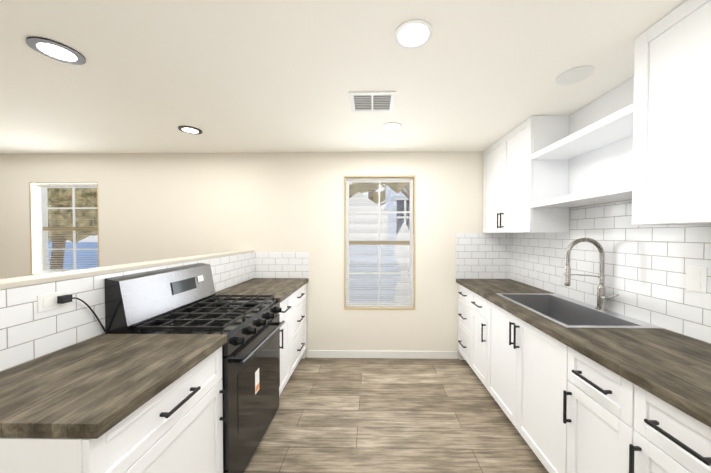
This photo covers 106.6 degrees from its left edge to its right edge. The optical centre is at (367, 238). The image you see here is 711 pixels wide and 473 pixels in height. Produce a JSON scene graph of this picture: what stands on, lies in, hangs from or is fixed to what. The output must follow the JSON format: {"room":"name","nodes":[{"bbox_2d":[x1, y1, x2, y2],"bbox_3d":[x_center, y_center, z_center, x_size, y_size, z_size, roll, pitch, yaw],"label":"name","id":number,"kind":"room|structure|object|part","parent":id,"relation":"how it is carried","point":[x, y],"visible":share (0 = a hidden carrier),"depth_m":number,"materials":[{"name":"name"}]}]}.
{"room":"kitchen","nodes":[
{"label":"kitchen","id":0,"kind":"room"},
{"bbox_2d":[0,250,253,289],"bbox_3d":[-1.416,0.783,1.265,0.144,1.244,3.612,0,1,1],"label":"wall","id":1,"kind":"structure","parent":0,"point":[14,282],"depth_m":1.33,"materials":[{"name":"paint"}]},
{"bbox_2d":[0,252,253,371],"bbox_3d":[-1.352,0.355,1.263,0.008,0.340,3.600,0,1,1],"label":"wall tile","id":2,"kind":"structure","parent":1,"relation":"attached to","point":[28,332],"depth_m":1.17,"materials":[{"name":"white tile"}]},
{"bbox_2d":[37,290,106,332],"bbox_3d":[-1.333,0.355,1.216,0.030,0.249,0.267,0,1,1],"label":"electrical outlet","id":3,"kind":"object","parent":2,"relation":"attached to","point":[50,301],"visible":1,"depth_m":1.14,"materials":[{"name":"white plastic"}]},
{"bbox_2d":[0,151,483,358],"bbox_3d":[-1.864,0.193,3.144,7.280,2.365,0.150,0,1,1],"label":"wall","id":4,"kind":"structure","parent":0,"point":[156,206],"depth_m":3.05,"materials":[{"name":"paint"}]},
{"bbox_2d":[29,182,98,274],"bbox_3d":[-3.545,-0.117,3.128,0.820,1.085,0.078,0,1,1],"label":"left window edge","id":5,"kind":"structure","parent":4,"relation":"attached to","point":[33,216],"depth_m":3.13,"materials":[{"name":"beige wood"}]},
{"bbox_2d":[38,187,97,271],"bbox_3d":[-3.543,-0.118,3.198,0.796,1.061,0.060,0,1,1],"label":"window","id":6,"kind":"structure","parent":4,"relation":"in","point":[47,267],"depth_m":3.19,"materials":[{"name":"clear glass"}]},
{"bbox_2d":[35,184,97,272],"bbox_3d":[-3.544,-0.118,3.151,0.788,1.055,0.028,0,1,1],"label":"window blind","id":7,"kind":"object","parent":6,"relation":"attached to","point":[66,185],"visible":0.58,"depth_m":3.15,"materials":[{"name":"white plastic"}]},
{"bbox_3d":[-3.543,-0.118,3.198,0.796,1.061,0.060,0,1,1],"label":"left window sash","id":8,"kind":"part","parent":6,"relation":"part of","materials":[{"name":"clear glass"}]},
{"bbox_2d":[253,252,308,281],"bbox_3d":[-0.999,0.327,3.053,0.637,0.340,0.008,0,1,1],"label":"wall tile","id":9,"kind":"structure","parent":4,"relation":"attached to","point":[281,264],"depth_m":3.05,"materials":[{"name":"white tile"}]},
{"bbox_2d":[346,181,412,305],"bbox_3d":[0.138,0.049,3.138,0.791,1.510,0.060,0,1,1],"label":"window","id":10,"kind":"structure","parent":4,"relation":"in","point":[377,237],"depth_m":3.12,"materials":[{"name":"clear glass"}]},
{"bbox_2d":[346,178,412,306],"bbox_3d":[0.137,0.049,3.091,0.783,1.504,0.028,0,1,1],"label":"window blind","id":11,"kind":"object","parent":10,"relation":"attached to","point":[379,179],"visible":0.83,"depth_m":3.10,"materials":[{"name":"white plastic"}]},
{"bbox_3d":[0.138,0.049,3.138,0.791,1.510,0.060,0,1,1],"label":"centre window sash","id":12,"kind":"part","parent":10,"relation":"part of","materials":[{"name":"clear glass"}]},
{"bbox_2d":[344,175,415,309],"bbox_3d":[0.136,0.051,3.054,0.823,1.542,0.048,0,1,1],"label":"centre window edge","id":13,"kind":"object","parent":4,"relation":"attached to","point":[414,268],"visible":1,"depth_m":3.04,"materials":[{"name":"beige wood"}]},
{"bbox_2d":[307,350,456,358],"bbox_3d":[0.162,1.334,3.047,1.725,0.085,0.012,0,1,1],"label":"baseboard","id":14,"kind":"structure","parent":4,"relation":"attached to","point":[382,354],"depth_m":3.04,"materials":[{"name":"white wood"}]},
{"bbox_2d":[456,233,509,278],"bbox_3d":[1.310,0.217,3.012,0.612,0.560,0.008,0,1,1],"label":"wall tile","id":15,"kind":"structure","parent":4,"relation":"attached to","point":[482,255],"depth_m":3.01,"materials":[{"name":"white tile"}]},
{"bbox_2d":[0,0,686,153],"bbox_3d":[-1.905,-1.001,0.700,7.280,0.100,5.000,0,1,1],"label":"ceiling","id":16,"kind":"structure","parent":0,"point":[242,76],"depth_m":1.53,"materials":[{"name":"paint"}]},
{"bbox_2d":[26,36,85,64],"bbox_3d":[-1.589,-0.957,1.356,0.200,0.008,0.200,0,1,1],"label":"recessed light","id":17,"kind":"object","parent":16,"relation":"in","point":[54,50],"visible":1,"depth_m":1.34,"materials":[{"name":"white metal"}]},
{"bbox_2d":[178,126,201,133],"bbox_3d":[-1.592,-0.973,2.376,0.184,0.008,0.184,0,1,1],"label":"recessed light","id":18,"kind":"object","parent":16,"relation":"in","point":[189,129],"visible":0.98,"depth_m":2.37,"materials":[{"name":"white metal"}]},
{"bbox_2d":[348,91,395,111],"bbox_3d":[0.033,-0.965,1.879,0.315,0.008,0.280,0,1,1],"label":"ceiling vent","id":19,"kind":"object","parent":16,"relation":"in","point":[376,101],"visible":1,"depth_m":1.86,"materials":[{"name":"white metal"}]},
{"bbox_2d":[383,122,401,130],"bbox_3d":[0.212,-0.972,2.296,0.164,0.008,0.164,0,1,1],"label":"recessed light","id":20,"kind":"object","parent":16,"relation":"in","point":[391,126],"visible":0.98,"depth_m":2.28,"materials":[{"name":"white"}]},
{"bbox_2d":[395,19,432,48],"bbox_3d":[0.214,-0.955,1.241,0.176,0.008,0.176,0,1,1],"label":"recessed light","id":21,"kind":"object","parent":16,"relation":"in","point":[413,33],"visible":1,"depth_m":1.23,"materials":[{"name":"white"}]},
{"bbox_2d":[556,66,593,84],"bbox_3d":[1.220,-0.960,1.563,0.180,0.008,0.180,0,1,1],"label":"recessed light","id":22,"kind":"object","parent":16,"relation":"in","point":[574,75],"visible":1,"depth_m":1.55,"materials":[{"name":"white plastic"}]},
{"bbox_2d":[244,357,548,472],"bbox_3d":[-1.905,1.464,0.740,7.280,0.100,5.000,0,1,1],"label":"floor","id":23,"kind":"structure","parent":0,"point":[368,415],"depth_m":1.99,"materials":[{"name":"brown wood"}]},
{"bbox_2d":[0,346,227,472],"bbox_3d":[-1.031,0.970,1.034,0.654,0.878,0.635,0,1,1],"label":"base cabinet","id":24,"kind":"object","parent":23,"relation":"on","point":[176,426],"visible":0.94,"depth_m":0.94,"materials":[{"name":"white wood"}]},
{"bbox_2d":[0,334,226,438],"bbox_3d":[-1.032,0.509,1.027,0.635,0.040,0.635,0,1,1],"label":"countertop","id":25,"kind":"structure","parent":24,"relation":"on","point":[96,387],"depth_m":0.92,"materials":[{"name":"brown wood"}]},
{"bbox_2d":[105,263,284,472],"bbox_3d":[-0.992,0.798,1.734,0.688,1.200,0.764,0,1,1],"label":"stove","id":26,"kind":"object","parent":23,"relation":"on","point":[179,300],"visible":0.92,"depth_m":1.57,"materials":[{"name":"black"}]},
{"bbox_3d":[-0.677,0.593,1.725,0.058,0.143,0.660,0,1,1],"label":"handle","id":27,"kind":"part","parent":26,"relation":"part of","materials":[{"name":"black"}]},
{"bbox_2d":[279,284,305,395],"bbox_3d":[-1.005,0.945,2.587,0.654,0.878,0.930,0,1,1],"label":"base cabinet","id":28,"kind":"object","parent":23,"relation":"on","point":[292,333],"visible":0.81,"depth_m":2.52,"materials":[{"name":"white wood"}]},
{"bbox_2d":[215,278,307,302],"bbox_3d":[-1.006,0.484,2.582,0.635,0.040,0.935,0,1,1],"label":"countertop","id":29,"kind":"structure","parent":28,"relation":"on","point":[281,289],"depth_m":2.52,"materials":[{"name":"brown wood"}]},
{"bbox_2d":[458,284,469,365],"bbox_3d":[1.321,0.942,2.786,0.592,0.878,0.452,0,1,1],"label":"base cabinet","id":30,"kind":"object","parent":23,"relation":"on","point":[463,293],"depth_m":2.83,"materials":[{"name":"white wood"}]},
{"bbox_2d":[470,291,481,381],"bbox_3d":[1.315,0.948,2.412,0.592,0.878,0.444,0,1,1],"label":"base cabinet","id":31,"kind":"object","parent":23,"relation":"on","point":[475,300],"depth_m":2.50,"materials":[{"name":"white wood"}]},
{"bbox_2d":[482,297,553,472],"bbox_3d":[1.305,0.958,1.788,0.592,0.878,1.035,0,1,1],"label":"base cabinet","id":32,"kind":"object","parent":23,"relation":"on","point":[518,357],"depth_m":1.73,"materials":[{"name":"white wood"}]},
{"bbox_2d":[554,339,609,472],"bbox_3d":[1.294,0.968,1.160,0.592,0.878,0.450,0,1,1],"label":"base cabinet","id":33,"kind":"object","parent":23,"relation":"on","point":[565,408],"depth_m":1.25,"materials":[{"name":"white wood"}]},
{"bbox_2d":[610,371,710,472],"bbox_3d":[1.289,0.973,0.830,0.592,0.878,0.440,0,1,1],"label":"base cabinet","id":34,"kind":"object","parent":23,"relation":"on","point":[648,434],"depth_m":0.93,"materials":[{"name":"white wood"}]},
{"bbox_2d":[456,279,710,427],"bbox_3d":[1.280,0.504,1.316,0.610,0.040,3.390,0,1,1],"label":"countertop","id":35,"kind":"structure","parent":34,"relation":"on","point":[673,369],"depth_m":1.14,"materials":[{"name":"brown wood"}]},
{"bbox_2d":[496,293,663,328],"bbox_3d":[1.335,0.580,1.834,0.513,0.216,0.825,0,1,1],"label":"sink","id":36,"kind":"object","parent":35,"relation":"in","point":[565,311],"visible":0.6,"depth_m":1.92,"materials":[{"name":"silver metal"}]},
{"bbox_2d":[563,238,618,310],"bbox_3d":[1.449,0.233,1.721,0.268,0.479,0.170,0,1,1],"label":"faucet","id":37,"kind":"object","parent":35,"relation":"on","point":[602,297],"visible":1,"depth_m":1.75,"materials":[{"name":"silver metal"}]},
{"bbox_2d":[569,200,630,232],"bbox_3d":[1.659,0.232,0.660,0.150,2.365,4.700,0,1,1],"label":"wall","id":38,"kind":"structure","parent":0,"point":[595,204],"depth_m":1.86,"materials":[{"name":"paint"}]},
{"bbox_2d":[483,112,574,232],"bbox_3d":[1.451,-0.516,2.542,0.310,0.922,0.900,0,1,1],"label":"upper cabinet","id":39,"kind":"object","parent":38,"relation":"attached to","point":[529,173],"depth_m":2.10,"materials":[{"name":"white wood"}]},
{"bbox_2d":[530,77,633,207],"bbox_3d":[1.437,-0.600,1.681,0.310,0.727,0.819,0,1,1],"label":"shelf","id":40,"kind":"object","parent":39,"relation":"attached to","point":[584,157],"depth_m":1.82,"materials":[{"name":"white wood"}]},
{"bbox_2d":[510,200,710,343],"bbox_3d":[1.590,0.151,1.210,0.008,0.750,3.600,0,1,1],"label":"wall tile","id":41,"kind":"structure","parent":38,"relation":"attached to","point":[645,273],"depth_m":1.62,"materials":[{"name":"white tile"}]},
{"bbox_2d":[686,266,706,292],"bbox_3d":[1.583,0.195,1.276,0.006,0.120,0.080,0,1,1],"label":"electrical outlet","id":42,"kind":"object","parent":41,"relation":"attached to","point":[696,279],"visible":1,"depth_m":1.27,"materials":[{"name":"white plastic"}]},
{"bbox_2d":[627,0,710,225],"bbox_3d":[1.419,-0.500,0.652,0.310,0.894,1.240,0,1,1],"label":"upper cabinet","id":43,"kind":"object","parent":38,"relation":"attached to","point":[641,139],"depth_m":1.11,"materials":[{"name":"white wood"}]},
{"label":"outside","id":44,"kind":"structure","parent":0,"visible":0},
{"bbox_2d":[66,178,385,241],"bbox_3d":[-2.793,-2.442,7.369,20.980,8.500,7.450,0,1,1],"label":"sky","id":45,"kind":"structure","parent":44,"point":[383,206],"depth_m":11.02,"materials":[{"name":"white"}]},
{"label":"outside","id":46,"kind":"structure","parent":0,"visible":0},
{"bbox_2d":[47,178,413,268],"bbox_3d":[-3.457,-0.828,7.360,11.143,5.185,6.060,0,1,1],"label":"trees","id":47,"kind":"object","parent":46,"point":[85,193],"depth_m":5.12,"materials":[{"name":"plant"}]},
{"bbox_2d":[48,185,413,302],"bbox_3d":[-3.133,-0.168,7.386,12.700,3.850,3.400,0,1,1],"label":"house","id":48,"kind":"structure","parent":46,"point":[355,204],"depth_m":6.04,"materials":[{"name":"white"}]},
{"bbox_2d":[394,222,413,302],"bbox_3d":[0.721,0.737,5.235,0.390,2.110,0.400,0,1,1],"label":"umbrella","id":49,"kind":"object","parent":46,"point":[397,251],"depth_m":5.11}
]}

